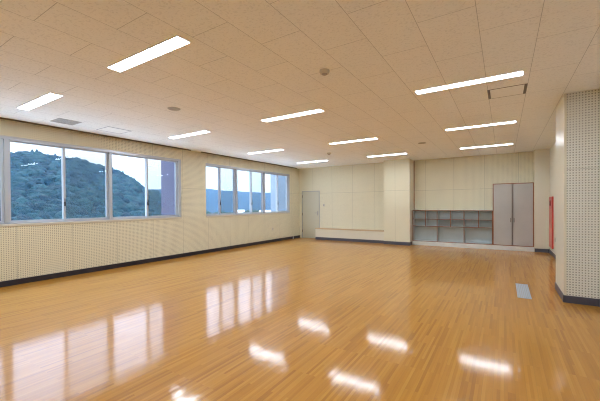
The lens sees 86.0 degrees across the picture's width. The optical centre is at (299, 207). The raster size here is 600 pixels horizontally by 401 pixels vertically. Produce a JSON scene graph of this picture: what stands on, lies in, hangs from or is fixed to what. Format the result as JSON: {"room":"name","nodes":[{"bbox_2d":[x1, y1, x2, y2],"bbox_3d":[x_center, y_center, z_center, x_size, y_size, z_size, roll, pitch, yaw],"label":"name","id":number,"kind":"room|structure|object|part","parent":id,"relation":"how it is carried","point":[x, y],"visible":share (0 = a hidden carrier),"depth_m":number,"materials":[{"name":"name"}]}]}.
{"room":"community hall","nodes":[
{"label":"community hall","id":0,"kind":"room"},
{"bbox_2d":[0,119,299,281],"bbox_3d":[-4.023,-0.192,8.649,0.220,3.280,15.340,0,1,32],"label":"wall","id":1,"kind":"structure","parent":0,"point":[35,250],"depth_m":8.18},
{"bbox_2d":[0,135,7,226],"bbox_3d":[-6.102,-0.491,5.303,0.183,1.715,1.910,0,1,32],"label":"window","id":2,"kind":"structure","parent":1,"relation":"in","point":[3,150],"depth_m":6.06,"materials":[{"name":"silver metal"}]},
{"bbox_3d":[-5.862,-0.503,5.684,0.032,1.580,0.940,0,1,32],"label":"sash","id":3,"kind":"part","parent":2,"relation":"part of","materials":[{"name":"silver metal"}]},
{"bbox_2d":[6,136,111,226],"bbox_3d":[-5.082,-0.512,6.912,0.183,1.715,1.900,0,1,32],"label":"window","id":4,"kind":"structure","parent":1,"relation":"in","point":[9,139],"depth_m":6.90,"materials":[{"name":"silver metal"}]},
{"bbox_3d":[-5.354,-0.515,6.561,0.032,1.580,0.945,0,1,32],"label":"sash","id":5,"kind":"part","parent":4,"relation":"part of","materials":[{"name":"clear glass"}]},
{"bbox_3d":[-5.076,0.323,6.920,0.183,0.045,1.900,0,1,32],"label":"sill","id":6,"kind":"part","parent":4,"relation":"part of","materials":[{"name":"beige paint"}]},
{"bbox_3d":[-4.902,-0.525,7.337,0.012,1.580,0.920,0,1,32],"label":"screen frame","id":7,"kind":"part","parent":4,"relation":"part of","materials":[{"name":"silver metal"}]},
{"bbox_3d":[-4.841,-0.525,7.295,0.032,1.580,0.925,0,1,32],"label":"sash","id":8,"kind":"part","parent":4,"relation":"part of","materials":[{"name":"clear glass"}]},
{"bbox_2d":[0,117,190,150],"bbox_3d":[-4.990,-1.732,6.773,0.038,0.153,6.530,0,1,32],"label":"trim","id":9,"kind":"structure","parent":1,"relation":"attached to","point":[0,117],"depth_m":7.08,"materials":[{"name":"brown"}]},
{"bbox_2d":[110,150,181,221],"bbox_3d":[-4.043,-0.534,8.550,0.183,1.715,1.980,0,1,32],"label":"window","id":10,"kind":"structure","parent":1,"relation":"in","point":[177,162],"depth_m":8.54,"materials":[{"name":"silver metal"}]},
{"bbox_3d":[-4.335,-0.536,8.167,0.032,1.580,0.950,0,1,32],"label":"sash","id":11,"kind":"part","parent":10,"relation":"part of","materials":[{"name":"clear glass"}]},
{"bbox_3d":[-4.037,0.301,8.558,0.183,0.045,1.980,0,1,32],"label":"sill","id":12,"kind":"part","parent":10,"relation":"part of","materials":[{"name":"beige paint"}]},
{"bbox_3d":[-3.876,-0.546,8.954,0.012,1.580,0.940,0,1,32],"label":"screen frame","id":13,"kind":"part","parent":10,"relation":"part of","materials":[{"name":"silver metal"}]},
{"bbox_3d":[-3.815,-0.546,8.912,0.032,1.580,0.945,0,1,32],"label":"sash","id":14,"kind":"part","parent":10,"relation":"part of","materials":[{"name":"silver metal"}]},
{"bbox_2d":[0,235,299,286],"bbox_3d":[-3.955,1.394,8.538,0.012,0.108,14.750,0,1,32],"label":"baseboard","id":15,"kind":"structure","parent":1,"relation":"attached to","point":[118,265],"depth_m":7.82,"materials":[{"name":"black plastic"}]},
{"bbox_2d":[161,161,174,214],"bbox_3d":[-3.784,3.083,10.151,0.970,11.700,0.580,0,1,32],"label":"pillar","id":16,"kind":"structure","parent":1,"relation":"attached to","point":[167,168],"depth_m":9.96,"materials":[{"name":"blue"}]},
{"bbox_2d":[206,163,237,216],"bbox_3d":[-2.649,-0.563,10.748,0.183,1.715,1.405,0,1,32],"label":"window","id":17,"kind":"structure","parent":1,"relation":"in","point":[219,214],"depth_m":10.77,"materials":[{"name":"silver metal"}]},
{"bbox_3d":[-2.872,-0.566,10.473,0.032,1.580,0.667,0,1,32],"label":"sash","id":18,"kind":"part","parent":17,"relation":"part of","materials":[{"name":"clear glass"}]},
{"bbox_3d":[-2.643,0.272,10.755,0.183,0.045,1.405,0,1,32],"label":"sill","id":19,"kind":"part","parent":17,"relation":"part of","materials":[{"name":"beige paint"}]},
{"bbox_3d":[-2.487,-0.574,11.006,0.032,1.580,0.725,0,1,32],"label":"sash","id":20,"kind":"part","parent":17,"relation":"part of","materials":[{"name":"clear glass"}]},
{"bbox_2d":[237,167,264,215],"bbox_3d":[-1.856,-0.579,11.997,0.183,1.715,1.555,0,1,32],"label":"window","id":21,"kind":"structure","parent":1,"relation":"in","point":[250,171],"depth_m":12.08,"materials":[{"name":"silver metal"}]},
{"bbox_3d":[-2.068,-0.583,11.741,0.032,1.580,0.825,0,1,32],"label":"sash","id":22,"kind":"part","parent":21,"relation":"part of","materials":[{"name":"silver metal"}]},
{"bbox_3d":[-1.851,0.256,12.005,0.183,0.045,1.555,0,1,32],"label":"sill","id":23,"kind":"part","parent":21,"relation":"part of","materials":[{"name":"beige paint"}]},
{"bbox_3d":[-1.708,-0.591,12.371,0.012,1.580,0.695,0,1,32],"label":"screen frame","id":24,"kind":"part","parent":21,"relation":"part of","materials":[{"name":"clear glass"}]},
{"bbox_3d":[-1.647,-0.591,12.329,0.032,1.580,0.700,0,1,32],"label":"sash","id":25,"kind":"part","parent":21,"relation":"part of","materials":[{"name":"clear glass"}]},
{"bbox_2d":[264,171,289,214],"bbox_3d":[-0.973,-0.598,13.388,0.183,1.715,1.740,0,1,32],"label":"window","id":26,"kind":"structure","parent":1,"relation":"in","point":[287,179],"depth_m":13.83,"materials":[{"name":"silver metal"}]},
{"bbox_3d":[-1.212,-0.601,13.090,0.032,1.580,0.910,0,1,32],"label":"sash","id":27,"kind":"part","parent":26,"relation":"part of","materials":[{"name":"clear glass"}]},
{"bbox_3d":[-0.968,0.237,13.396,0.183,0.045,1.740,0,1,32],"label":"sill","id":28,"kind":"part","parent":26,"relation":"part of","materials":[{"name":"beige paint"}]},
{"bbox_3d":[-0.756,-0.610,13.733,0.032,1.580,0.745,0,1,32],"label":"sash","id":29,"kind":"part","parent":26,"relation":"part of","materials":[{"name":"silver metal"}]},
{"bbox_2d":[270,174,285,211],"bbox_3d":[-0.752,3.019,14.930,0.970,11.700,0.660,0,1,32],"label":"pillar","id":30,"kind":"structure","parent":1,"relation":"attached to","point":[281,179],"depth_m":14.63,"materials":[{"name":"blue concrete"}]},
{"bbox_2d":[0,238,599,400],"bbox_3d":[-0.025,1.518,6.254,9.535,0.150,15.540,0,1,32],"label":"floor","id":31,"kind":"structure","parent":0,"point":[296,319],"depth_m":3.87,"materials":[{"name":"brown wood"}]},
{"bbox_2d":[315,228,383,242],"bbox_3d":[2.042,1.123,13.264,3.077,0.487,0.333,0,1,32],"label":"bench","id":32,"kind":"object","parent":31,"relation":"on","point":[337,234],"visible":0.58,"depth_m":13.07,"materials":[{"name":"beige paint"}]},
{"bbox_2d":[412,210,492,244],"bbox_3d":[5.332,0.653,11.370,2.553,1.135,0.298,0,1,32],"label":"cubby shelf","id":33,"kind":"object","parent":31,"relation":"on","point":[448,226],"visible":1,"depth_m":11.40,"materials":[{"name":"grey laminate"}]},
{"bbox_3d":[4.264,0.665,12.049,0.022,1.112,0.274,0,1,32],"label":"panel","id":34,"kind":"part","parent":33,"relation":"part of","materials":[{"name":"grey laminate"}]},
{"bbox_2d":[412,241,533,251],"bbox_3d":[5.794,1.292,11.071,3.653,0.140,0.324,0,1,32],"label":"plinth","id":35,"kind":"object","parent":31,"relation":"on","point":[462,245],"visible":0.77,"depth_m":10.81,"materials":[{"name":"stone"}]},
{"bbox_2d":[493,182,533,246],"bbox_3d":[6.863,0.215,10.374,1.096,2.008,0.330,0,1,32],"label":"tall cabinet","id":36,"kind":"object","parent":31,"relation":"on","point":[513,203],"visible":1,"depth_m":10.24,"materials":[{"name":"grey laminate"}]},
{"bbox_3d":[6.570,0.219,10.412,0.506,1.958,0.020,0,1,32],"label":"door","id":37,"kind":"part","parent":36,"relation":"part of","materials":[{"name":"grey laminate"}]},
{"bbox_3d":[7.014,0.218,10.130,0.526,1.958,0.020,0,1,32],"label":"door","id":38,"kind":"part","parent":36,"relation":"part of","materials":[{"name":"grey laminate"}]},
{"bbox_2d":[516,283,531,298],"bbox_3d":[3.831,1.422,5.524,0.184,0.006,1.060,0,1,32],"label":"floor vent","id":39,"kind":"object","parent":31,"relation":"in","point":[523,291],"visible":1,"depth_m":5.46,"materials":[{"name":"grey metal"}]},
{"bbox_2d":[0,0,599,168],"bbox_3d":[-0.047,-1.816,6.224,9.535,0.220,15.540,0,1,32],"label":"ceiling","id":40,"kind":"structure","parent":0,"point":[245,63],"depth_m":3.96,"materials":[{"name":"tile"}]},
{"bbox_2d":[16,92,62,109],"bbox_3d":[-4.121,-1.664,5.064,1.307,0.010,0.164,0,1,32],"label":"recessed light","id":41,"kind":"object","parent":40,"relation":"in","point":[48,97],"visible":1,"depth_m":5.02,"materials":[{"name":"white plastic"}]},
{"bbox_2d":[51,118,81,124],"bbox_3d":[-4.550,-1.673,6.252,0.400,0.008,0.380,0,1,32],"label":"ceiling vent","id":42,"kind":"object","parent":40,"relation":"in","point":[58,120],"visible":1,"depth_m":6.23,"materials":[{"name":"grey metal"}]},
{"bbox_2d":[96,126,129,133],"bbox_3d":[-4.043,-1.685,6.995,0.490,0.004,0.500,0,1,32],"label":"ceiling hatch","id":43,"kind":"object","parent":40,"relation":"attached to","point":[107,129],"visible":1,"depth_m":7.00,"materials":[{"name":"white"}]},
{"bbox_2d":[107,35,190,71],"bbox_3d":[-1.694,-1.666,3.524,1.307,0.010,0.164,0,1,32],"label":"recessed light","id":44,"kind":"object","parent":40,"relation":"in","point":[175,42],"visible":1,"depth_m":3.46,"materials":[{"name":"white plastic"}]},
{"bbox_2d":[168,107,179,110],"bbox_3d":[-2.144,-1.681,5.469,0.210,0.009,0.210,0,1,32],"label":"ceiling speaker","id":45,"kind":"object","parent":40,"relation":"attached to","point":[169,108],"visible":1,"depth_m":5.44,"materials":[{"name":"grey plastic"}]},
{"bbox_2d":[168,130,209,138],"bbox_3d":[-2.592,-1.696,7.473,1.307,0.010,0.164,0,1,32],"label":"recessed light","id":46,"kind":"object","parent":40,"relation":"in","point":[204,131],"visible":1,"depth_m":7.42,"materials":[{"name":"white plastic"}]},
{"bbox_2d":[248,149,282,153],"bbox_3d":[-1.063,-1.728,9.883,1.307,0.010,0.164,0,1,32],"label":"recessed light","id":47,"kind":"object","parent":40,"relation":"in","point":[277,149],"visible":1,"depth_m":9.85,"materials":[{"name":"white plastic"}]},
{"bbox_2d":[261,109,323,121],"bbox_3d":[-0.165,-1.698,5.934,1.307,0.010,0.164,0,1,32],"label":"recessed light","id":48,"kind":"object","parent":40,"relation":"in","point":[315,110],"visible":1,"depth_m":5.90,"materials":[{"name":"white plastic"}]},
{"bbox_2d":[319,68,329,75],"bbox_3d":[0.301,-1.662,3.952,0.124,0.052,0.124,0,1,32],"label":"smoke detector","id":49,"kind":"object","parent":40,"relation":"attached to","point":[324,71],"visible":1,"depth_m":3.91,"materials":[{"name":"grey plastic"}]},
{"bbox_2d":[329,137,377,143],"bbox_3d":[1.364,-1.730,8.344,1.307,0.010,0.164,0,1,32],"label":"recessed light","id":50,"kind":"object","parent":40,"relation":"in","point":[375,137],"visible":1,"depth_m":8.26,"materials":[{"name":"white plastic"}]},
{"bbox_2d":[367,153,406,156],"bbox_3d":[2.892,-1.762,10.754,1.307,0.010,0.164,0,1,32],"label":"recessed light","id":51,"kind":"object","parent":40,"relation":"in","point":[399,153],"visible":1,"depth_m":10.80,"materials":[{"name":"white plastic"}]},
{"bbox_2d":[415,70,523,94],"bbox_3d":[2.262,-1.700,4.394,1.307,0.010,0.164,0,1,32],"label":"recessed light","id":52,"kind":"object","parent":40,"relation":"in","point":[517,73],"visible":1,"depth_m":4.35,"materials":[{"name":"white plastic"}]},
{"bbox_2d":[445,121,515,130],"bbox_3d":[3.791,-1.732,6.804,1.307,0.010,0.164,0,1,32],"label":"recessed light","id":53,"kind":"object","parent":40,"relation":"in","point":[507,122],"visible":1,"depth_m":6.75,"materials":[{"name":"white plastic"}]},
{"bbox_2d":[460,143,512,148],"bbox_3d":[5.319,-1.763,9.214,1.307,0.010,0.164,0,1,32],"label":"recessed light","id":54,"kind":"object","parent":40,"relation":"in","point":[509,143],"visible":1,"depth_m":9.22,"materials":[{"name":"white plastic"}]},
{"bbox_2d":[487,83,527,98],"bbox_3d":[3.051,-1.711,4.745,0.480,0.004,0.470,0,1,32],"label":"ceiling hatch","id":55,"kind":"object","parent":40,"relation":"attached to","point":[517,89],"visible":1,"depth_m":4.73,"materials":[{"name":"grey"}]},
{"bbox_2d":[299,149,539,251],"bbox_3d":[3.878,-0.211,12.204,9.315,3.150,0.870,0,1,32],"label":"wall","id":56,"kind":"structure","parent":0,"point":[371,196],"depth_m":11.93,"materials":[{"name":"beige paint"}]},
{"bbox_2d":[201,152,296,168],"bbox_3d":[-1.586,-1.802,12.139,0.038,0.153,5.380,0,1,32],"label":"trim","id":57,"kind":"structure","parent":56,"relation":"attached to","point":[201,152],"depth_m":11.42,"materials":[{"name":"brown"}]},
{"bbox_2d":[302,191,319,237],"bbox_3d":[0.498,0.305,14.468,0.920,2.120,0.176,0,1,32],"label":"door","id":58,"kind":"structure","parent":56,"relation":"in","point":[310,200],"depth_m":14.46,"materials":[{"name":"grey"}]},
{"bbox_2d":[409,159,413,241],"bbox_3d":[4.141,-0.259,11.908,0.006,3.048,0.644,0,1,32],"label":"wall","id":59,"kind":"structure","parent":56,"relation":"attached to","point":[411,162],"depth_m":11.86,"materials":[{"name":"beige paint"}]},
{"bbox_2d":[414,169,414,208],"bbox_3d":[4.320,-0.863,12.163,0.024,1.848,0.012,0,1,32],"label":"trim","id":60,"kind":"structure","parent":56,"relation":"attached to","point":[414,169],"depth_m":12.15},
{"bbox_2d":[384,241,548,252],"bbox_3d":[4.149,1.306,11.827,7.975,0.120,0.512,0,1,32],"label":"baseboard","id":61,"kind":"structure","parent":56,"relation":"attached to","point":[385,242],"depth_m":11.73,"materials":[{"name":"grey plastic"}]},
{"bbox_2d":[535,149,549,248],"bbox_3d":[7.402,-0.261,9.828,0.371,3.048,0.008,0,1,32],"label":"wall","id":62,"kind":"structure","parent":56,"relation":"attached to","point":[542,156],"depth_m":9.82,"materials":[{"name":"beige paint"}]},
{"bbox_2d":[567,88,599,298],"bbox_3d":[3.733,-0.134,3.860,0.620,3.150,15.120,0,1,32],"label":"wall","id":63,"kind":"structure","parent":0,"point":[583,107],"depth_m":4.74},
{"bbox_2d":[550,142,555,254],"bbox_3d":[6.198,-0.233,7.583,0.006,3.048,5.070,0,1,32],"label":"wall","id":64,"kind":"structure","parent":63,"relation":"attached to","point":[553,148],"depth_m":8.81,"materials":[{"name":"beige paint"}]},
{"bbox_2d":[549,196,553,248],"bbox_3d":[7.236,0.414,9.278,0.058,1.470,0.690,0,1,32],"label":"cabinet","id":65,"kind":"object","parent":64,"relation":"attached to","point":[551,199],"visible":1,"depth_m":9.04,"materials":[{"name":"red metal"}]},
{"bbox_3d":[7.230,0.579,9.283,0.006,1.100,0.650,0,1,32],"label":"door","id":66,"kind":"part","parent":65,"relation":"part of","materials":[{"name":"red metal"}]},
{"bbox_2d":[556,93,566,294],"bbox_3d":[4.250,-0.199,5.244,0.034,3.048,0.954,0,1,32],"label":"wall","id":67,"kind":"structure","parent":63,"relation":"attached to","point":[561,110],"depth_m":5.08,"materials":[{"name":"beige paint"}]},
{"bbox_2d":[549,249,599,306],"bbox_3d":[3.490,1.390,3.696,0.418,0.108,14.550,0,1,32],"label":"baseboard","id":68,"kind":"structure","parent":63,"relation":"attached to","point":[565,298],"depth_m":4.79,"materials":[{"name":"grey plastic"}]},
{"label":"outside","id":69,"kind":"structure","parent":0,"visible":0},
{"bbox_2d":[149,189,270,213],"bbox_3d":[-129.508,-12.902,545.175,530.993,36.188,530.031,0,1,32],"label":"hills","id":70,"kind":"structure","parent":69,"point":[211,194],"depth_m":418.20,"materials":[{"name":"blue"}]},
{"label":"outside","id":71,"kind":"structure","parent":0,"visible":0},
{"bbox_3d":[-91.121,-5.079,159.116,253.647,27.948,271.571,0,1,32],"label":"hillside","id":72,"kind":"object","parent":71,"visible":0},
{"bbox_2d":[0,151,161,220],"bbox_3d":[-64.658,-6.219,107.907,107.902,31.635,99.704,0,1,32],"label":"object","id":73,"kind":"object","parent":72,"relation":"on","point":[36,177],"visible":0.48,"depth_m":91.05,"materials":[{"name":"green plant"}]}
]}

